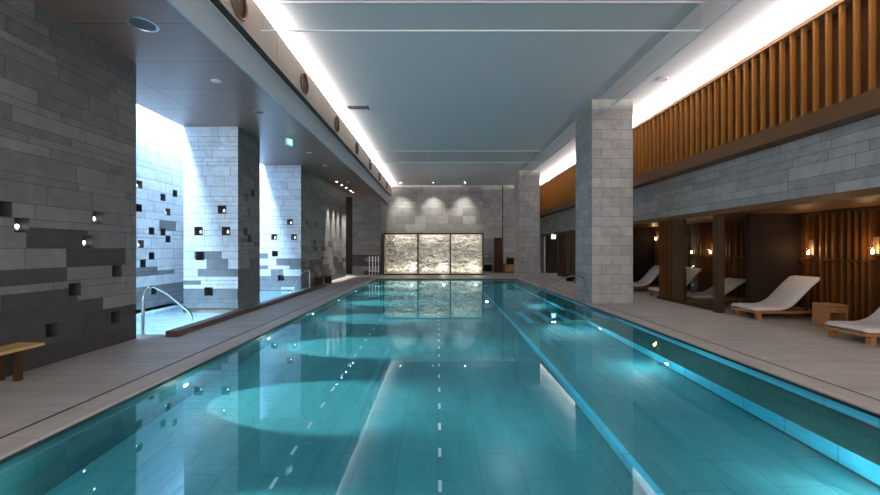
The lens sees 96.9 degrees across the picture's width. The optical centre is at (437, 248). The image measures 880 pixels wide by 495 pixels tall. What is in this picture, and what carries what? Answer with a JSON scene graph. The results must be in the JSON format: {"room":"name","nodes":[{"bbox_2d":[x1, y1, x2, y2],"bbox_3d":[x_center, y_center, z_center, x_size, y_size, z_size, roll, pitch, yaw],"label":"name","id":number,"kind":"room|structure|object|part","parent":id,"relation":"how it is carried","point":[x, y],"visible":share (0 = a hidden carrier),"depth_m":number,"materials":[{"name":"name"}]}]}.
{"room":"indoor swimming pool","nodes":[
{"label":"indoor swimming pool","id":0,"kind":"room"},
{"bbox_2d":[0,0,135,376],"bbox_3d":[-7.150,-1.780,2.315,2.500,7.060,10.630,0,0,0],"label":"wall","id":1,"kind":"structure","parent":0,"point":[68,99],"depth_m":6.10,"materials":[{"name":"stone"}]},
{"bbox_2d":[14,224,21,230],"bbox_3d":[-6.010,-0.308,5.566,0.100,0.095,0.100,0,0,0],"label":"lamp","id":2,"kind":"object","parent":1,"relation":"attached to","point":[16,228],"visible":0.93,"depth_m":5.55,"materials":[{"name":"glass"}]},
{"bbox_2d":[136,104,183,312],"bbox_3d":[-8.250,-1.750,12.215,0.220,7.000,9.170,0,0,0],"label":"wall","id":3,"kind":"structure","parent":0,"point":[159,140],"depth_m":11.36,"materials":[{"name":"stone"}]},
{"bbox_2d":[32,0,389,200],"bbox_3d":[-5.560,-3.640,13.250,3.880,0.060,32.500,0,0,0],"label":"ceiling","id":4,"kind":"structure","parent":0,"point":[176,64],"depth_m":8.56,"materials":[{"name":"white paint"}]},
{"bbox_2d":[125,16,159,31],"bbox_3d":[-4.740,-3.602,6.260,0.440,0.016,0.440,0,0,0],"label":"ceiling speaker","id":5,"kind":"object","parent":4,"relation":"attached to","point":[140,23],"visible":1,"depth_m":6.25,"materials":[{"name":"metal"}]},
{"bbox_2d":[129,18,155,30],"bbox_3d":[-4.740,-3.603,6.260,0.352,0.011,0.352,0,0,0],"label":"grille","id":6,"kind":"object","parent":5,"relation":"attached to","point":[142,24],"depth_m":6.25,"materials":[{"name":"black metal"}]},
{"bbox_2d":[211,79,220,82],"bbox_3d":[-4.760,-3.595,8.370,0.200,0.030,0.200,0,0,0],"label":"fitting","id":7,"kind":"object","parent":4,"relation":"attached to","point":[212,80],"visible":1,"depth_m":8.34,"materials":[{"name":"metal"}]},
{"bbox_2d":[253,110,264,114],"bbox_3d":[-4.730,-3.602,10.300,0.280,0.016,0.280,0,0,0],"label":"ceiling speaker","id":8,"kind":"object","parent":4,"relation":"attached to","point":[255,111],"visible":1,"depth_m":10.28,"materials":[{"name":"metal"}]},
{"bbox_2d":[166,0,388,203],"bbox_3d":[-3.630,-3.630,13.000,0.040,0.580,32.000,0,0,0],"label":"ceiling beam","id":9,"kind":"structure","parent":4,"relation":"attached to","point":[202,14],"depth_m":7.79,"materials":[{"name":"white paint"}]},
{"bbox_2d":[208,0,381,187],"bbox_3d":[-3.611,-3.912,13.000,0.027,0.013,32.000,0,0,0],"label":"trim","id":10,"kind":"structure","parent":9,"relation":"attached to","point":[208,0],"depth_m":8.44,"materials":[{"name":"black metal"}]},
{"bbox_2d":[285,136,292,145],"bbox_3d":[-4.777,-3.465,12.499,0.076,0.290,0.280,0,0,22],"label":"exit sign","id":11,"kind":"object","parent":4,"relation":"hanging from","point":[288,141],"visible":1,"depth_m":12.47,"materials":[{"name":"metal"}]},
{"bbox_2d":[260,165,345,289],"bbox_3d":[-7.150,-0.930,20.900,2.500,5.360,8.200,0,0,0],"label":"wall","id":12,"kind":"structure","parent":0,"point":[315,207],"depth_m":16.81,"materials":[{"name":"stone"}]},
{"bbox_2d":[346,197,351,273],"bbox_3d":[-7.080,-0.930,27.050,2.640,5.360,0.100,0,0,0],"label":"wall","id":13,"kind":"structure","parent":0,"point":[348,199],"depth_m":27.00,"materials":[{"name":"grey stone"}]},
{"bbox_2d":[352,195,386,274],"bbox_3d":[-4.800,-1.525,27.850,1.900,6.550,3.300,0,0,0],"label":"wall","id":14,"kind":"structure","parent":0,"point":[369,212],"depth_m":26.20,"materials":[{"name":"stone"}]},
{"bbox_2d":[231,0,247,21],"bbox_3d":[-3.603,-4.250,6.730,0.395,0.570,0.570,0,0,0],"label":"air nozzle","id":15,"kind":"object","parent":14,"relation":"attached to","point":[240,7],"visible":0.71,"depth_m":6.80,"materials":[{"name":"brown metal"}]},
{"bbox_2d":[210,0,391,195],"bbox_3d":[-3.775,-4.360,13.000,0.650,0.880,32.000,0,0,0],"label":"ceiling beam","id":16,"kind":"structure","parent":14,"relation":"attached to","point":[270,46],"depth_m":9.04,"materials":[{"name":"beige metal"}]},
{"bbox_2d":[300,71,308,94],"bbox_3d":[-3.603,-4.250,10.020,0.395,0.570,0.570,0,0,0],"label":"air nozzle","id":17,"kind":"object","parent":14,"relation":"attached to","point":[303,78],"visible":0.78,"depth_m":10.07,"materials":[{"name":"brown metal"}]},
{"bbox_2d":[334,115,339,131],"bbox_3d":[-3.603,-4.250,13.250,0.395,0.570,0.570,0,0,0],"label":"air nozzle","id":18,"kind":"object","parent":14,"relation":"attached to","point":[337,124],"visible":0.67,"depth_m":13.32,"materials":[{"name":"brown metal"}]},
{"bbox_2d":[355,142,358,154],"bbox_3d":[-3.603,-4.250,16.500,0.395,0.570,0.570,0,0,0],"label":"air nozzle","id":19,"kind":"object","parent":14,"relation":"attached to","point":[356,144],"visible":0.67,"depth_m":16.50,"materials":[{"name":"brown metal"}]},
{"bbox_2d":[0,270,879,437],"bbox_3d":[0.900,1.875,14.750,18.600,0.250,35.500,0,0,0],"label":"floor","id":20,"kind":"structure","parent":0,"point":[792,342],"depth_m":6.86,"materials":[{"name":"stone"}]},
{"bbox_2d":[0,342,44,380],"bbox_3d":[-5.705,1.530,4.040,0.370,0.440,2.880,0,0,0],"label":"bench","id":21,"kind":"object","parent":20,"relation":"on","point":[17,349],"visible":1,"depth_m":5.18,"materials":[{"name":"brown wood"}]},
{"bbox_3d":[-5.825,1.550,5.185,0.070,0.400,0.070,0,0,0],"label":"leg","id":22,"kind":"part","parent":21,"relation":"part of","materials":[{"name":"brown wood"}]},
{"bbox_3d":[-5.585,1.550,5.185,0.070,0.400,0.070,0,0,0],"label":"leg","id":23,"kind":"part","parent":21,"relation":"part of","materials":[{"name":"brown wood"}]},
{"bbox_3d":[-5.705,1.330,4.040,0.370,0.040,2.880,0,0,0],"label":"seat","id":24,"kind":"part","parent":21,"relation":"part of","materials":[{"name":"brown wood"}]},
{"bbox_2d":[136,293,306,321],"bbox_3d":[-6.780,2.050,12.800,2.720,0.800,9.600,0,0,0],"label":"basin","id":25,"kind":"object","parent":20,"relation":"in","point":[151,308],"depth_m":11.20,"materials":[{"name":"tile"}]},
{"bbox_2d":[140,285,193,334],"bbox_3d":[-5.893,1.405,8.560,0.108,1.299,1.320,0,0,13],"label":"handrail","id":26,"kind":"object","parent":25,"relation":"attached to","point":[148,288],"visible":0.97,"depth_m":8.07,"materials":[{"name":"metal"}]},
{"bbox_2d":[183,302,259,309],"bbox_3d":[-6.695,2.049,12.185,1.610,0.602,1.430,0,0,0],"label":"trim","id":27,"kind":"structure","parent":25,"relation":"on","point":[258,302],"depth_m":11.47,"materials":[{"name":"grey stone"}]},
{"bbox_2d":[184,127,259,307],"bbox_3d":[-6.695,-0.930,12.195,1.610,5.360,1.410,0,0,0],"label":"stone pillar","id":28,"kind":"structure","parent":27,"relation":"on","point":[222,164],"depth_m":11.49,"materials":[{"name":"grey stone"}]},
{"bbox_2d":[136,288,306,333],"bbox_3d":[-6.780,1.780,12.800,2.720,0.001,9.600,0,0,0],"label":"water","id":29,"kind":"object","parent":25,"relation":"in","point":[159,321],"visible":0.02,"depth_m":10.28,"materials":[{"name":"blue liquid"}]},
{"bbox_2d":[291,270,309,292],"bbox_3d":[-5.675,1.377,16.113,0.105,0.976,1.508,0,0,13],"label":"handrail","id":30,"kind":"object","parent":25,"relation":"attached to","point":[306,270],"visible":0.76,"depth_m":16.14,"materials":[{"name":"metal"}]},
{"bbox_2d":[165,284,325,336],"bbox_3d":[-5.295,1.690,12.875,0.250,0.120,10.250,0,0,0],"label":"trim","id":31,"kind":"structure","parent":20,"relation":"on","point":[179,331],"depth_m":9.86,"materials":[{"name":"grey stone"}]},
{"bbox_2d":[314,275,332,285],"bbox_3d":[-5.620,1.550,19.200,0.400,0.400,1.800,0,0,0],"label":"bench","id":32,"kind":"object","parent":20,"relation":"on","point":[327,278],"visible":0.96,"depth_m":18.79,"materials":[{"name":"brown wood"}]},
{"bbox_3d":[-5.620,1.580,18.440,0.360,0.340,0.080,0,0,0],"label":"leg","id":33,"kind":"part","parent":32,"relation":"part of","materials":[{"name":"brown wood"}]},
{"bbox_3d":[-5.620,1.380,19.200,0.400,0.060,1.800,0,0,0],"label":"seat","id":34,"kind":"part","parent":32,"relation":"part of","materials":[{"name":"brown wood"}]},
{"bbox_3d":[-5.620,1.580,19.960,0.360,0.340,0.080,0,0,0],"label":"leg","id":35,"kind":"part","parent":32,"relation":"part of","materials":[{"name":"brown wood"}]},
{"bbox_2d":[369,255,378,275],"bbox_3d":[-4.200,1.070,25.600,0.680,1.360,0.240,0,0,0],"label":"towel stand","id":36,"kind":"object","parent":20,"relation":"on","point":[369,255],"visible":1,"depth_m":25.58,"materials":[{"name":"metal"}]},
{"bbox_2d":[383,233,483,274],"bbox_3d":[-0.312,0.335,26.625,6.765,2.830,0.850,0,0,0],"label":"wall panel","id":37,"kind":"object","parent":20,"relation":"on","point":[403,253],"visible":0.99,"depth_m":26.82,"materials":[{"name":"beige stone"}]},
{"bbox_3d":[-2.498,0.325,26.830,2.174,2.570,0.216,0,0,0],"label":"relief panel","id":38,"kind":"part","parent":37,"relation":"part of","materials":[{"name":"beige stone"}]},
{"bbox_3d":[-0.258,0.325,26.833,2.051,2.570,0.223,0,0,-2],"label":"relief panel","id":39,"kind":"part","parent":37,"relation":"part of","materials":[{"name":"beige stone"}]},
{"bbox_3d":[1.928,0.325,26.834,2.064,2.570,0.224,0,0,0],"label":"relief panel","id":40,"kind":"part","parent":37,"relation":"part of","materials":[{"name":"beige stone"}]},
{"bbox_2d":[0,278,879,459],"bbox_3d":[0.525,1.766,10.320,9.130,0.039,26.640,0,0,0],"label":"pool edge","id":41,"kind":"structure","parent":20,"relation":"on","point":[13,443],"depth_m":5.34,"materials":[{"name":"stone"}]},
{"bbox_2d":[0,278,879,438],"bbox_3d":[0.525,1.758,10.300,9.170,0.023,26.600,0,0,0],"label":"trim","id":42,"kind":"structure","parent":20,"relation":"on","point":[369,278],"depth_m":5.52,"materials":[{"name":"grey stone"}]},
{"bbox_2d":[484,264,491,270],"bbox_3d":[3.900,1.450,30.600,0.660,0.600,0.460,0,0,0],"label":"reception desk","id":43,"kind":"object","parent":20,"relation":"on","point":[487,267],"visible":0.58,"depth_m":30.40,"materials":[{"name":"black"}]},
{"bbox_2d":[504,264,513,272],"bbox_3d":[5.300,1.440,28.883,0.760,0.620,0.535,0,0,0],"label":"base cabinet","id":44,"kind":"object","parent":20,"relation":"on","point":[508,268],"visible":0.84,"depth_m":28.63,"materials":[{"name":"brown wood"}]},
{"bbox_3d":[5.115,1.400,28.640,0.350,0.460,0.019,0,0,0],"label":"door","id":45,"kind":"part","parent":44,"relation":"part of","materials":[{"name":"brown wood"}]},
{"bbox_2d":[506,258,513,263],"bbox_3d":[5.390,0.885,28.900,0.600,0.490,0.420,0,0,0],"label":"storage box","id":46,"kind":"object","parent":44,"relation":"on","point":[508,260],"visible":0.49,"depth_m":28.70,"materials":[{"name":"black metal"}]},
{"bbox_2d":[514,170,539,277],"bbox_3d":[5.575,-1.525,24.550,1.290,6.550,1.500,0,0,0],"label":"stone column","id":47,"kind":"structure","parent":20,"relation":"on","point":[527,190],"depth_m":23.80,"materials":[{"name":"grey stone"}]},
{"bbox_2d":[565,274,575,282],"bbox_3d":[7.200,1.570,20.600,0.500,0.360,1.600,0,0,0],"label":"bench","id":48,"kind":"object","parent":20,"relation":"on","point":[566,275],"visible":0.47,"depth_m":21.22,"materials":[{"name":"brown wood"}]},
{"bbox_3d":[7.200,1.600,21.260,0.400,0.300,0.080,0,0,0],"label":"leg","id":49,"kind":"part","parent":48,"relation":"part of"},
{"bbox_2d":[576,99,632,303],"bbox_3d":[5.590,-1.525,13.240,1.320,6.550,1.480,0,0,0],"label":"stone column","id":50,"kind":"structure","parent":20,"relation":"on","point":[604,143],"depth_m":12.50,"materials":[{"name":"grey stone"}]},
{"bbox_2d":[376,279,875,413],"bbox_3d":[0.525,2.360,10.650,8.450,1.220,25.300,0,0,0],"label":"basin","id":51,"kind":"object","parent":20,"relation":"in","point":[376,279],"visible":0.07,"depth_m":23.30,"materials":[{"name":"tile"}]},
{"bbox_2d":[0,280,879,494],"bbox_3d":[0.525,1.825,10.650,8.450,0.001,25.300,0,0,0],"label":"pool water","id":52,"kind":"object","parent":51,"relation":"in","point":[384,387],"visible":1,"depth_m":4.20,"materials":[{"name":"teal liquid"}]},
{"bbox_2d":[0,279,879,464],"bbox_3d":[0.525,1.808,10.650,8.490,0.044,25.300,0,0,0],"label":"trim","id":53,"kind":"structure","parent":51,"relation":"attached to","point":[45,440],"depth_m":5.18,"materials":[{"name":"black metal"}]},
{"bbox_3d":[3.589,2.323,11.300,2.302,0.754,1.700,0,0,0],"label":"stair","id":54,"kind":"structure","parent":51,"relation":"in","visible":0},
{"bbox_2d":[513,275,584,307],"bbox_3d":[3.139,1.679,12.000,2.821,1.741,0.100,0,0,0],"label":"pool handrail","id":55,"kind":"object","parent":54,"relation":"attached to","point":[571,275],"visible":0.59,"depth_m":11.98,"materials":[{"name":"metal"}]},
{"bbox_2d":[633,228,654,284],"bbox_3d":[8.775,0.400,17.525,1.850,2.700,0.150,0,0,0],"label":"partition panel","id":56,"kind":"object","parent":20,"relation":"on","point":[643,238],"visible":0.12,"depth_m":17.45,"materials":[{"name":"brown wood"}]},
{"bbox_2d":[633,265,658,291],"bbox_3d":[8.669,1.224,16.400,1.638,1.052,0.780,0,0,0],"label":"sun lounger","id":57,"kind":"object","parent":20,"relation":"on","point":[652,274],"visible":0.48,"depth_m":16.16,"materials":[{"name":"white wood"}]},
{"bbox_3d":[8.678,1.565,16.400,1.620,0.060,0.780,0,0,0],"label":"frame","id":58,"kind":"part","parent":57,"relation":"part of","materials":[{"name":"brown wood"}]},
{"bbox_2d":[648,268,700,296],"bbox_3d":[8.679,1.224,14.250,1.638,1.052,0.780,0,0,0],"label":"sun lounger","id":59,"kind":"object","parent":20,"relation":"on","point":[692,273],"visible":0.41,"depth_m":14.03,"materials":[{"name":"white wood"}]},
{"bbox_3d":[8.688,1.565,14.250,1.620,0.060,0.780,0,0,0],"label":"frame","id":60,"kind":"part","parent":59,"relation":"part of","materials":[{"name":"brown wood"}]},
{"bbox_3d":[9.052,1.183,14.245,0.544,0.733,0.710,0,0,0],"label":"backrest frame","id":61,"kind":"part","parent":59,"relation":"part of","materials":[{"name":"brown wood"}]},
{"bbox_2d":[687,224,689,289],"bbox_3d":[9.300,0.400,14.985,0.800,2.700,0.130,0,0,0],"label":"partition panel","id":62,"kind":"object","parent":20,"relation":"on","point":[688,226],"visible":0.04,"depth_m":14.92,"materials":[{"name":"brown wood"}]},
{"bbox_2d":[657,214,724,312],"bbox_3d":[7.790,0.400,12.210,0.188,2.700,3.187,0,0,2],"label":"partition panel","id":63,"kind":"object","parent":20,"relation":"on","point":[672,234],"visible":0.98,"depth_m":12.44,"materials":[{"name":"brown wood"}]},
{"bbox_3d":[7.890,0.350,13.390,0.040,2.600,0.820,0,0,0],"label":"backing panel","id":64,"kind":"part","parent":63,"relation":"part of","materials":[{"name":"brown wood"}]},
{"bbox_3d":[7.820,0.350,12.655,0.100,2.600,0.610,0,0,0],"label":"amber panel","id":65,"kind":"part","parent":63,"relation":"part of","materials":[{"name":"brown wood"}]},
{"bbox_3d":[7.730,0.400,10.740,0.160,2.700,0.240,0,0,0],"label":"post","id":66,"kind":"part","parent":63,"relation":"part of","materials":[{"name":"brown wood"}]},
{"bbox_2d":[687,278,745,303],"bbox_3d":[8.713,1.344,12.400,1.667,0.813,0.780,0,0,0],"label":"sun lounger","id":67,"kind":"object","parent":20,"relation":"on","point":[731,284],"visible":0.59,"depth_m":12.06,"materials":[{"name":"fabric"}]},
{"bbox_3d":[8.708,1.565,12.400,1.620,0.060,0.780,0,0,0],"label":"frame","id":68,"kind":"part","parent":67,"relation":"part of","materials":[{"name":"brown wood"}]},
{"bbox_3d":[9.150,1.298,12.395,0.660,0.504,0.710,0,0,0],"label":"backrest frame","id":69,"kind":"part","parent":67,"relation":"part of","materials":[{"name":"brown wood"}]},
{"bbox_2d":[746,213,800,313],"bbox_3d":[9.025,0.400,10.500,1.350,2.700,0.160,0,0,0],"label":"partition panel","id":70,"kind":"object","parent":20,"relation":"on","point":[773,240],"visible":0.76,"depth_m":10.42,"materials":[{"name":"brown wood"}]},
{"bbox_2d":[731,275,819,319],"bbox_3d":[8.680,1.224,10.000,1.800,1.052,0.780,0,0,0],"label":"sun lounger","id":71,"kind":"object","parent":20,"relation":"on","point":[793,289],"visible":0.91,"depth_m":9.80,"materials":[{"name":"fabric"}]},
{"bbox_3d":[7.930,1.672,9.660,0.100,0.156,0.100,0,0,0],"label":"leg","id":72,"kind":"part","parent":71,"relation":"part of","materials":[{"name":"brown wood"}]},
{"bbox_3d":[8.690,1.565,10.000,1.780,0.060,0.780,0,0,0],"label":"frame","id":73,"kind":"part","parent":71,"relation":"part of","materials":[{"name":"brown wood"}]},
{"bbox_3d":[9.090,1.183,9.995,0.597,0.733,0.710,0,0,0],"label":"backrest frame","id":74,"kind":"part","parent":71,"relation":"part of","materials":[{"name":"brown wood"}]},
{"bbox_2d":[812,302,847,325],"bbox_3d":[8.960,1.500,8.918,0.420,0.500,0.425,0,0,0],"label":"side table","id":75,"kind":"object","parent":20,"relation":"on","point":[822,312],"visible":0.82,"depth_m":8.86,"materials":[{"name":"brown wood"}]},
{"bbox_3d":[8.765,1.525,8.920,0.030,0.450,0.400,0,0,0],"label":"panel","id":76,"kind":"part","parent":75,"relation":"part of","materials":[{"name":"brown wood"}]},
{"bbox_3d":[8.960,1.370,8.725,0.350,0.120,0.020,0,0,0],"label":"drawer","id":77,"kind":"part","parent":75,"relation":"part of","materials":[{"name":"brown wood"}]},
{"bbox_3d":[9.155,1.525,8.920,0.030,0.450,0.400,0,0,0],"label":"panel","id":78,"kind":"part","parent":75,"relation":"part of","materials":[{"name":"brown wood"}]},
{"bbox_2d":[824,307,879,345],"bbox_3d":[8.620,1.224,7.430,1.800,1.052,0.780,0,0,0],"label":"sun lounger","id":79,"kind":"object","parent":20,"relation":"on","point":[869,327],"visible":1,"depth_m":7.39,"materials":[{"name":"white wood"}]},
{"bbox_3d":[7.870,1.672,7.770,0.100,0.156,0.100,0,0,0],"label":"leg","id":80,"kind":"part","parent":79,"relation":"part of","materials":[{"name":"brown wood"}]},
{"bbox_3d":[8.630,1.565,7.430,1.780,0.060,0.780,0,0,0],"label":"frame","id":81,"kind":"part","parent":79,"relation":"part of","materials":[{"name":"brown wood"}]},
{"bbox_3d":[8.558,1.117,7.430,1.676,0.839,0.780,0,0,0],"label":"mattress","id":82,"kind":"part","parent":79,"relation":"part of","materials":[{"name":"fabric"}]},
{"bbox_3d":[7.870,1.672,7.090,0.100,0.156,0.100,0,0,0],"label":"leg","id":83,"kind":"part","parent":79,"relation":"part of","materials":[{"name":"brown wood"}]},
{"bbox_2d":[387,185,540,271],"bbox_3d":[2.050,-1.575,29.635,11.900,6.650,0.330,0,0,0],"label":"wall","id":84,"kind":"structure","parent":0,"point":[488,210],"depth_m":29.50,"materials":[{"name":"stone"}]},
{"bbox_2d":[494,238,501,271],"bbox_3d":[4.545,0.450,29.600,0.590,2.600,0.100,0,0,0],"label":"door","id":85,"kind":"structure","parent":84,"relation":"in","point":[497,241],"depth_m":29.55,"materials":[{"name":"brown wood"}]},
{"bbox_2d":[484,237,501,269],"bbox_3d":[4.130,0.440,31.000,1.460,2.620,3.000,0,0,0],"label":"wall","id":86,"kind":"structure","parent":0,"point":[488,241],"depth_m":32.50,"materials":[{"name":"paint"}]},
{"bbox_2d":[484,254,489,258],"bbox_3d":[4.000,0.600,32.452,0.600,0.400,0.036,0,0,0],"label":"wall panel","id":87,"kind":"object","parent":86,"relation":"attached to","point":[486,256],"visible":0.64,"depth_m":32.44,"materials":[{"name":"black metal"}]},
{"bbox_2d":[254,0,835,184],"bbox_3d":[2.050,-4.900,13.350,12.500,0.200,32.700,0,0,0],"label":"ceiling","id":88,"kind":"structure","parent":0,"point":[429,96],"depth_m":10.15,"materials":[{"name":"paint"}]},
{"bbox_2d":[345,105,369,109],"bbox_3d":[-2.720,-4.785,13.200,0.760,0.030,0.400,0,0,0],"label":"ceiling vent","id":89,"kind":"object","parent":88,"relation":"in","point":[349,107],"visible":1,"depth_m":13.17,"materials":[{"name":"metal"}]},
{"bbox_2d":[368,151,542,162],"bbox_3d":[0.845,-4.515,19.100,8.570,0.570,0.030,0,0,0],"label":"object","id":90,"kind":"object","parent":88,"relation":"hanging from","point":[458,151],"visible":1,"depth_m":19.09,"materials":[{"name":"white paint"}]},
{"bbox_2d":[261,2,701,3],"bbox_3d":[0.844,-4.772,7.580,8.535,0.019,0.030,0,0,0],"label":"ceiling trim","id":91,"kind":"structure","parent":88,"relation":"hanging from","point":[261,2],"depth_m":7.57,"materials":[{"name":"white paint"}]},
{"bbox_2d":[261,30,701,31],"bbox_3d":[0.844,-4.229,7.580,8.535,0.019,0.030,0,0,0],"label":"ceiling trim","id":92,"kind":"structure","parent":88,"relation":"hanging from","point":[481,30],"depth_m":7.58,"materials":[{"name":"white paint"}]},
{"bbox_2d":[522,120,575,170],"bbox_3d":[5.150,-4.772,19.114,0.040,0.047,9.126,0,0,0],"label":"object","id":93,"kind":"object","parent":88,"relation":"hanging from","point":[575,120],"depth_m":17.42,"materials":[{"name":"white paint"}]},
{"bbox_2d":[522,135,575,179],"bbox_3d":[5.150,-4.221,19.114,0.040,0.057,9.126,0,0,0],"label":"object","id":94,"kind":"object","parent":88,"relation":"hanging from","point":[575,135],"depth_m":17.45,"materials":[{"name":"white paint"}]},
{"bbox_2d":[598,0,706,99],"bbox_3d":[5.150,-4.771,9.958,0.040,0.048,5.014,0,0,0],"label":"ceiling trim","id":95,"kind":"structure","parent":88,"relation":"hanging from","point":[698,6],"depth_m":9.16,"materials":[{"name":"white paint"}]},
{"bbox_2d":[656,77,668,81],"bbox_3d":[6.340,-4.792,11.040,0.320,0.016,0.320,0,0,0],"label":"ceiling speaker","id":96,"kind":"object","parent":88,"relation":"attached to","point":[662,79],"visible":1,"depth_m":11.02,"materials":[{"name":"paint"}]},
{"bbox_2d":[598,0,741,116],"bbox_3d":[5.150,-4.221,9.529,0.040,0.058,5.873,0,0,0],"label":"ceiling trim","id":97,"kind":"structure","parent":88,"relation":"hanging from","point":[697,35],"depth_m":8.30,"materials":[{"name":"white paint"}]},
{"bbox_2d":[546,235,556,272],"bbox_3d":[9.050,0.400,26.950,2.300,2.700,3.300,0,0,0],"label":"wall","id":98,"kind":"structure","parent":0,"point":[551,244],"depth_m":28.60,"materials":[{"name":"black"}]},
{"bbox_2d":[557,232,575,279],"bbox_3d":[7.840,0.400,23.625,0.220,2.700,3.350,0,0,0],"label":"door","id":99,"kind":"structure","parent":98,"relation":"in","point":[566,243],"depth_m":23.82,"materials":[{"name":"brown wood"}]},
{"bbox_2d":[540,115,879,272],"bbox_3d":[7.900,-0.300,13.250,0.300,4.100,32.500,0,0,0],"label":"wall","id":100,"kind":"structure","parent":0,"point":[844,158],"depth_m":9.06,"materials":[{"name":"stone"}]},
{"bbox_2d":[540,187,879,235],"bbox_3d":[7.865,-1.020,13.250,0.270,0.140,32.500,0,0,0],"label":"trim","id":101,"kind":"structure","parent":100,"relation":"attached to","point":[869,192],"depth_m":8.93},
{"bbox_2d":[540,0,879,217],"bbox_3d":[7.590,-3.490,13.250,0.420,2.240,32.500,0,0,0],"label":"slatted screen","id":102,"kind":"object","parent":100,"relation":"attached to","point":[822,74],"visible":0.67,"depth_m":8.79,"materials":[{"name":"brown wood"}]},
{"bbox_3d":[7.590,-2.540,13.250,0.420,0.340,32.500,0,0,0],"label":"rail","id":103,"kind":"part","parent":102,"relation":"part of","materials":[{"name":"brown wood"}]},
{"bbox_3d":[7.685,-3.575,13.250,0.070,2.050,32.500,0,0,0],"label":"backing panel","id":104,"kind":"part","parent":102,"relation":"part of","materials":[{"name":"brown wood"}]},
{"bbox_2d":[633,197,879,227],"bbox_3d":[9.150,-1.000,7.500,2.300,0.100,21.000,0,0,0],"label":"ceiling","id":105,"kind":"structure","parent":0,"point":[873,201],"depth_m":9.38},
{"bbox_2d":[725,209,879,315],"bbox_3d":[9.760,0.400,7.500,0.080,2.700,21.000,0,0,0],"label":"wall","id":106,"kind":"structure","parent":0,"point":[878,210],"depth_m":9.96,"materials":[{"name":"brown wood"}]},
{"bbox_2d":[653,227,658,284],"bbox_3d":[9.650,0.391,16.250,0.140,2.679,2.300,0,0,0],"label":"lining","id":107,"kind":"object","parent":106,"relation":"attached to","point":[656,255],"visible":0.09,"depth_m":17.22,"materials":[{"name":"brown wood"}]},
{"bbox_2d":[689,219,745,302],"bbox_3d":[9.650,0.391,12.760,0.140,2.679,4.280,0,0,0],"label":"lining","id":108,"kind":"object","parent":106,"relation":"attached to","point":[701,234],"visible":0.37,"depth_m":13.75,"materials":[{"name":"brown wood"}]},
{"bbox_2d":[689,243,694,254],"bbox_3d":[9.515,0.000,14.600,0.170,0.420,0.120,0,0,0],"label":"wall lantern","id":109,"kind":"object","parent":108,"relation":"attached to","point":[693,253],"visible":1,"depth_m":14.56,"materials":[{"name":"white glass"}]},
{"bbox_3d":[9.650,-0.914,12.760,0.140,0.069,4.280,0,0,0],"label":"head rail","id":110,"kind":"part","parent":108,"relation":"part of","materials":[{"name":"brown wood"}]},
{"bbox_3d":[9.610,0.270,12.760,0.040,0.040,4.280,0,0,0],"label":"cross rail","id":111,"kind":"part","parent":108,"relation":"part of","materials":[{"name":"brown wood"}]},
{"bbox_2d":[797,205,879,320],"bbox_3d":[9.650,0.391,7.200,0.140,2.679,6.400,0,0,0],"label":"slatted wall panel","id":112,"kind":"object","parent":106,"relation":"attached to","point":[861,221],"visible":0.7,"depth_m":9.14,"materials":[{"name":"brown wood"}]},
{"bbox_2d":[807,240,814,255],"bbox_3d":[9.515,-0.020,10.000,0.170,0.420,0.120,0,0,0],"label":"wall lantern","id":113,"kind":"object","parent":112,"relation":"attached to","point":[811,252],"visible":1,"depth_m":9.99,"materials":[{"name":"glass"}]},
{"bbox_3d":[9.650,-0.914,7.200,0.140,0.069,6.400,0,0,0],"label":"head rail","id":114,"kind":"part","parent":112,"relation":"part of","materials":[{"name":"brown wood"}]},
{"bbox_3d":[9.610,0.270,7.200,0.040,0.040,6.400,0,0,0],"label":"cross rail","id":115,"kind":"part","parent":112,"relation":"part of","materials":[{"name":"brown wood"}]},
{"bbox_2d":[868,237,879,255],"bbox_3d":[9.515,-0.060,8.520,0.170,0.420,0.120,0,0,0],"label":"wall lantern","id":116,"kind":"object","parent":112,"relation":"attached to","point":[875,251],"visible":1,"depth_m":8.51,"materials":[{"name":"white glass"}]},
{"bbox_3d":[9.585,-0.060,8.520,0.030,0.420,0.120,0,0,0],"label":"plate","id":117,"kind":"part","parent":116,"relation":"part of","materials":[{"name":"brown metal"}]}
]}

